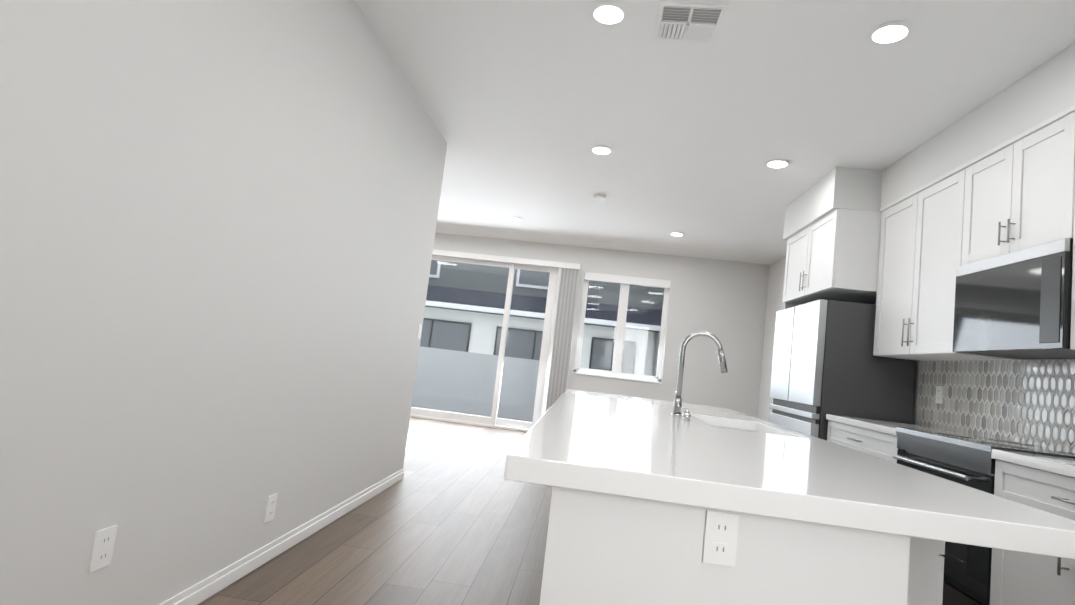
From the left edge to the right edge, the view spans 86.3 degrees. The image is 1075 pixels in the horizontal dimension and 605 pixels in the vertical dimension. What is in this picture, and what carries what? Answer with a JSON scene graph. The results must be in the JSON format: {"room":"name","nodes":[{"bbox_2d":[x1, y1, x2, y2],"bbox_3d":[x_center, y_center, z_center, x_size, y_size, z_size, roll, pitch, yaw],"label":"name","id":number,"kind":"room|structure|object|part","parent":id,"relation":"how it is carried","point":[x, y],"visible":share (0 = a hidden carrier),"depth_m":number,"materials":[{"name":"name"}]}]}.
{"room":"kitchen","nodes":[
{"label":"kitchen","id":0,"kind":"room"},
{"bbox_2d":[0,0,446,604],"bbox_3d":[-1.272,-0.305,1.618,0.150,2.760,6.200,6,-5,6],"label":"wall","id":1,"kind":"structure","parent":0,"point":[218,220],"depth_m":1.99,"materials":[{"name":"white paint"}]},
{"bbox_2d":[89,525,117,572],"bbox_3d":[-1.294,0.733,1.711,0.008,0.116,0.072,6,-5,6],"label":"outlet","id":2,"kind":"object","parent":1,"relation":"attached to","point":[103,548],"visible":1,"depth_m":1.71,"materials":[{"name":"white plastic"}]},
{"bbox_2d":[264,493,277,522],"bbox_3d":[-1.222,0.942,2.631,0.008,0.116,0.072,6,-5,6],"label":"outlet","id":3,"kind":"object","parent":1,"relation":"attached to","point":[270,508],"visible":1,"depth_m":2.62,"materials":[{"name":"white plastic"}]},
{"bbox_2d":[159,468,403,604],"bbox_3d":[-1.347,1.027,1.483,0.014,0.081,6.198,6,-5,6],"label":"baseboard","id":4,"kind":"structure","parent":1,"relation":"attached to","point":[206,588],"depth_m":2.65,"materials":[{"name":"white wood"}]},
{"bbox_2d":[417,324,421,338],"bbox_3d":[-0.943,0.233,4.590,0.008,0.116,0.072,6,-5,6],"label":"light switch","id":5,"kind":"object","parent":1,"relation":"attached to","point":[419,331],"visible":0.98,"depth_m":4.58,"materials":[{"name":"white plastic"}]},
{"bbox_2d":[198,417,552,604],"bbox_3d":[-0.719,1.367,3.282,6.840,0.100,10.250,6,-5,6],"label":"floor","id":6,"kind":"structure","parent":0,"point":[452,517],"depth_m":3.14,"materials":[{"name":"brown wood"}]},
{"bbox_2d":[539,487,944,604],"bbox_3d":[0.761,1.069,3.003,1.262,0.780,3.537,6,-5,6],"label":"kitchen island","id":7,"kind":"object","parent":6,"relation":"on","point":[601,549],"depth_m":1.32,"materials":[{"name":"white paint"}]},
{"bbox_2d":[504,389,1074,559],"bbox_3d":[0.751,0.648,3.063,1.340,0.059,3.610,6,-5,6],"label":"island countertop","id":8,"kind":"structure","parent":7,"relation":"on","point":[625,447],"depth_m":1.44,"materials":[{"name":"white stone"}]},
{"bbox_2d":[682,409,690,420],"bbox_3d":[0.789,0.594,3.030,0.040,0.050,0.040,6,-5,6],"label":"dispenser","id":9,"kind":"object","parent":8,"relation":"on","point":[686,416],"depth_m":3.01,"materials":[{"name":"silver metal"}]},
{"bbox_2d":[672,331,727,414],"bbox_3d":[0.927,0.408,3.257,0.288,0.494,0.096,6,-5,6],"label":"faucet","id":10,"kind":"object","parent":8,"relation":"on","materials":[{"name":"silver metal"}]},
{"bbox_2d":[716,423,755,430],"bbox_3d":[1.085,0.824,3.149,0.444,0.218,0.784,6,-5,6],"label":"sink","id":11,"kind":"object","parent":8,"relation":"in","point":[717,424],"depth_m":3.52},
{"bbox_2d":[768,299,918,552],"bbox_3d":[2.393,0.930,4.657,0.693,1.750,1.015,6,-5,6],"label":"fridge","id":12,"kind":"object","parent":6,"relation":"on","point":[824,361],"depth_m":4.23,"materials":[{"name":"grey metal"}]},
{"bbox_2d":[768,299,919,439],"bbox_3d":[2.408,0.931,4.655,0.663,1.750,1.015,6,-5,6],"label":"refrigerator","id":13,"kind":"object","parent":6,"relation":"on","point":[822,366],"depth_m":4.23,"materials":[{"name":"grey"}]},
{"bbox_2d":[824,415,887,459],"bbox_3d":[2.309,1.247,3.588,0.633,0.900,0.959,6,-5,6],"label":"base cabinet","id":14,"kind":"object","parent":6,"relation":"on","point":[869,438],"depth_m":3.65,"materials":[{"name":"white wood"}]},
{"bbox_2d":[888,427,987,604],"bbox_3d":[2.231,1.155,2.736,0.633,0.900,0.890,6,-5,6],"label":"oven range","id":15,"kind":"object","parent":6,"relation":"on","point":[963,563],"depth_m":2.62,"materials":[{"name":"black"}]},
{"bbox_2d":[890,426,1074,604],"bbox_3d":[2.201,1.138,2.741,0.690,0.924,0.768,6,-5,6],"label":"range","id":16,"kind":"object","parent":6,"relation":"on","point":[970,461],"depth_m":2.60,"materials":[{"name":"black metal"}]},
{"bbox_2d":[980,451,1074,604],"bbox_3d":[2.157,1.070,1.937,0.633,0.900,0.854,6,-5,6],"label":"base cabinet","id":17,"kind":"object","parent":6,"relation":"on","point":[1009,577],"depth_m":2.21,"materials":[{"name":"white wood"}]},
{"bbox_2d":[840,415,1074,466],"bbox_3d":[2.278,0.748,2.829,0.645,0.115,2.574,6,-5,6],"label":"countertop","id":18,"kind":"structure","parent":17,"relation":"on","point":[977,442],"depth_m":2.78,"materials":[{"name":"white stone"}]},
{"bbox_3d":[2.626,0.510,2.833,0.010,0.457,2.594,6,-5,6],"label":"backsplash panel","id":19,"kind":"part","parent":18,"relation":"part of","materials":[{"name":"tile"}]},
{"bbox_2d":[433,232,768,417],"bbox_3d":[-0.020,0.497,8.411,6.690,2.760,0.150,6,-5,6],"label":"wall","id":20,"kind":"structure","parent":0,"point":[724,302],"depth_m":8.15,"materials":[{"name":"white paint"}]},
{"bbox_2d":[412,346,539,421],"bbox_3d":[-1.527,1.345,9.344,4.300,1.150,1.596,6,-5,6],"label":"balcony","id":21,"kind":"object","parent":20,"relation":"attached to","point":[461,382],"depth_m":9.95,"materials":[{"name":"grey concrete"}]},
{"bbox_2d":[410,256,557,431],"bbox_3d":[-1.020,0.531,8.509,2.420,2.480,0.110,6,-5,6],"label":"door frame","id":22,"kind":"structure","parent":20,"relation":"in","point":[493,421],"depth_m":8.42,"materials":[{"name":"white plastic"}]},
{"bbox_2d":[432,249,580,416],"bbox_3d":[-0.901,0.508,8.364,2.801,2.445,0.098,6,-5,6],"label":"vertical blinds","id":23,"kind":"object","parent":20,"relation":"attached to","point":[559,352],"visible":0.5,"depth_m":8.26,"materials":[{"name":"white plastic"}]},
{"bbox_2d":[574,272,670,383],"bbox_3d":[1.487,0.289,8.296,1.750,2.100,0.192,6,-5,6],"label":"window unit","id":24,"kind":"structure","parent":20,"relation":"in","point":[626,282],"depth_m":8.29,"materials":[{"name":"white plastic"}]},
{"bbox_2d":[355,0,1074,264],"bbox_3d":[-0.387,-1.461,3.555,6.840,0.100,10.250,6,-5,6],"label":"ceiling","id":25,"kind":"structure","parent":0,"point":[527,105],"depth_m":3.56,"materials":[{"name":"white paint"}]},
{"bbox_2d":[507,217,522,220],"bbox_3d":[-0.280,-1.044,7.181,0.200,0.007,0.200,6,-5,6],"label":"recessed light","id":26,"kind":"object","parent":25,"relation":"in","point":[514,218],"visible":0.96,"depth_m":7.16,"materials":[{"name":"white plastic"}]},
{"bbox_2d":[594,194,605,200],"bbox_3d":[0.630,-1.059,5.796,0.130,0.030,0.130,6,-5,6],"label":"smoke detector","id":27,"kind":"object","parent":25,"relation":"attached to","point":[598,197],"visible":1,"depth_m":5.76,"materials":[{"name":"white plastic"}]},
{"bbox_2d":[589,146,613,155],"bbox_3d":[0.507,-1.205,4.551,0.200,0.007,0.200,6,-5,6],"label":"recessed light","id":28,"kind":"object","parent":25,"relation":"in","point":[601,150],"visible":1,"depth_m":4.54,"materials":[{"name":"white plastic"}]},
{"bbox_2d":[588,2,628,26],"bbox_3d":[0.345,-1.395,2.779,0.200,0.007,0.200,6,-5,6],"label":"recessed light","id":29,"kind":"object","parent":25,"relation":"in","point":[608,14],"visible":1,"depth_m":2.77,"materials":[{"name":"white plastic"}]},
{"bbox_2d":[669,232,684,236],"bbox_3d":[1.699,-0.830,6.987,0.200,0.007,0.200,6,-5,6],"label":"recessed light","id":30,"kind":"object","parent":25,"relation":"in","point":[676,234],"visible":0.98,"depth_m":6.97,"materials":[{"name":"white"}]},
{"bbox_2d":[652,1,728,43],"bbox_3d":[0.729,-1.348,2.774,0.310,0.010,0.310,6,-5,6],"label":"ceiling vent","id":31,"kind":"object","parent":25,"relation":"in","point":[689,22],"visible":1,"depth_m":2.76,"materials":[{"name":"white metal"}]},
{"bbox_2d":[763,159,790,168],"bbox_3d":[1.842,-1.062,4.403,0.200,0.007,0.200,6,-5,6],"label":"recessed light","id":32,"kind":"object","parent":25,"relation":"in","point":[777,164],"visible":1,"depth_m":4.40,"materials":[{"name":"white plastic"}]},
{"bbox_2d":[865,22,914,45],"bbox_3d":[1.643,-1.252,2.674,0.200,0.007,0.200,6,-5,6],"label":"recessed light","id":33,"kind":"object","parent":25,"relation":"in","point":[889,33],"visible":1,"depth_m":2.67,"materials":[{"name":"white plastic"}]},
{"bbox_2d":[757,256,1058,424],"bbox_3d":[2.869,0.443,4.321,0.150,2.760,7.435,6,-5,6],"label":"wall","id":34,"kind":"structure","parent":0,"point":[774,304],"depth_m":7.70,"materials":[{"name":"white paint"}]},
{"bbox_2d":[783,207,879,306],"bbox_3d":[2.585,-0.316,4.771,0.662,0.600,1.098,6,-5,6],"label":"upper cabinet","id":35,"kind":"object","parent":34,"relation":"attached to","point":[835,257],"depth_m":4.31,"materials":[{"name":"white wood"}]},
{"bbox_3d":[2.249,-0.352,4.807,0.055,0.595,1.094,6,-5,6],"label":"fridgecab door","id":36,"kind":"part","parent":35,"relation":"part of","materials":[{"name":"white wood"}]},
{"bbox_2d":[783,167,879,239],"bbox_3d":[2.625,-0.770,4.831,0.692,0.317,1.128,6,-5,6],"label":"soffit","id":37,"kind":"object","parent":34,"relation":"attached to","point":[842,186],"depth_m":4.34,"materials":[{"name":"white paint"}]},
{"bbox_2d":[935,386,943,403],"bbox_3d":[2.711,0.623,3.870,0.008,0.116,0.072,6,-5,6],"label":"electrical outlet","id":38,"kind":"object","parent":34,"relation":"attached to","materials":[{"name":"white plastic"}]},
{"bbox_2d":[868,171,1023,362],"bbox_3d":[2.618,-0.191,3.682,0.347,1.092,1.023,6,-5,6],"label":"upper cabinet","id":39,"kind":"object","parent":34,"relation":"attached to","point":[946,257],"depth_m":3.69,"materials":[{"name":"white wood"}]},
{"bbox_2d":[880,43,1074,210],"bbox_3d":[2.625,-0.958,3.003,0.357,0.295,2.532,6,-5,6],"label":"soffit","id":40,"kind":"object","parent":34,"relation":"attached to","point":[1048,91],"depth_m":3.12,"materials":[{"name":"white paint"}]},
{"bbox_2d":[956,115,1059,250],"bbox_3d":[2.571,-0.521,2.885,0.347,0.602,0.758,6,-5,6],"label":"upper cabinet","id":41,"kind":"object","parent":34,"relation":"attached to","point":[1011,189],"depth_m":2.91,"materials":[{"name":"white wood"}]},
{"bbox_2d":[948,219,1074,362],"bbox_3d":[2.498,-0.016,2.837,0.375,0.547,0.754,6,-5,6],"label":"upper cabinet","id":42,"kind":"object","parent":34,"relation":"attached to","point":[1008,299],"depth_m":2.80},
{"bbox_2d":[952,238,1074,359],"bbox_3d":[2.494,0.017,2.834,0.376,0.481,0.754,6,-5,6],"label":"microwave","id":43,"kind":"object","parent":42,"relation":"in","point":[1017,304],"depth_m":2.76,"materials":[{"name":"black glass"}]},
{"bbox_2d":[1052,107,1074,354],"bbox_3d":[2.474,-0.376,2.095,0.347,1.122,0.917,6,-5,6],"label":"upper cabinet","id":44,"kind":"object","parent":34,"relation":"attached to","point":[1065,134],"depth_m":2.56,"materials":[{"name":"white wood"}]},
{"label":"outside","id":45,"kind":"structure","parent":0,"visible":0},
{"bbox_2d":[420,260,663,375],"bbox_3d":[1.336,1.541,16.219,26.000,10.500,7.920,6,-5,6],"label":"neighboring building","id":46,"kind":"structure","parent":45,"point":[606,335],"depth_m":14.28,"materials":[{"name":"grey paint"}]}
]}

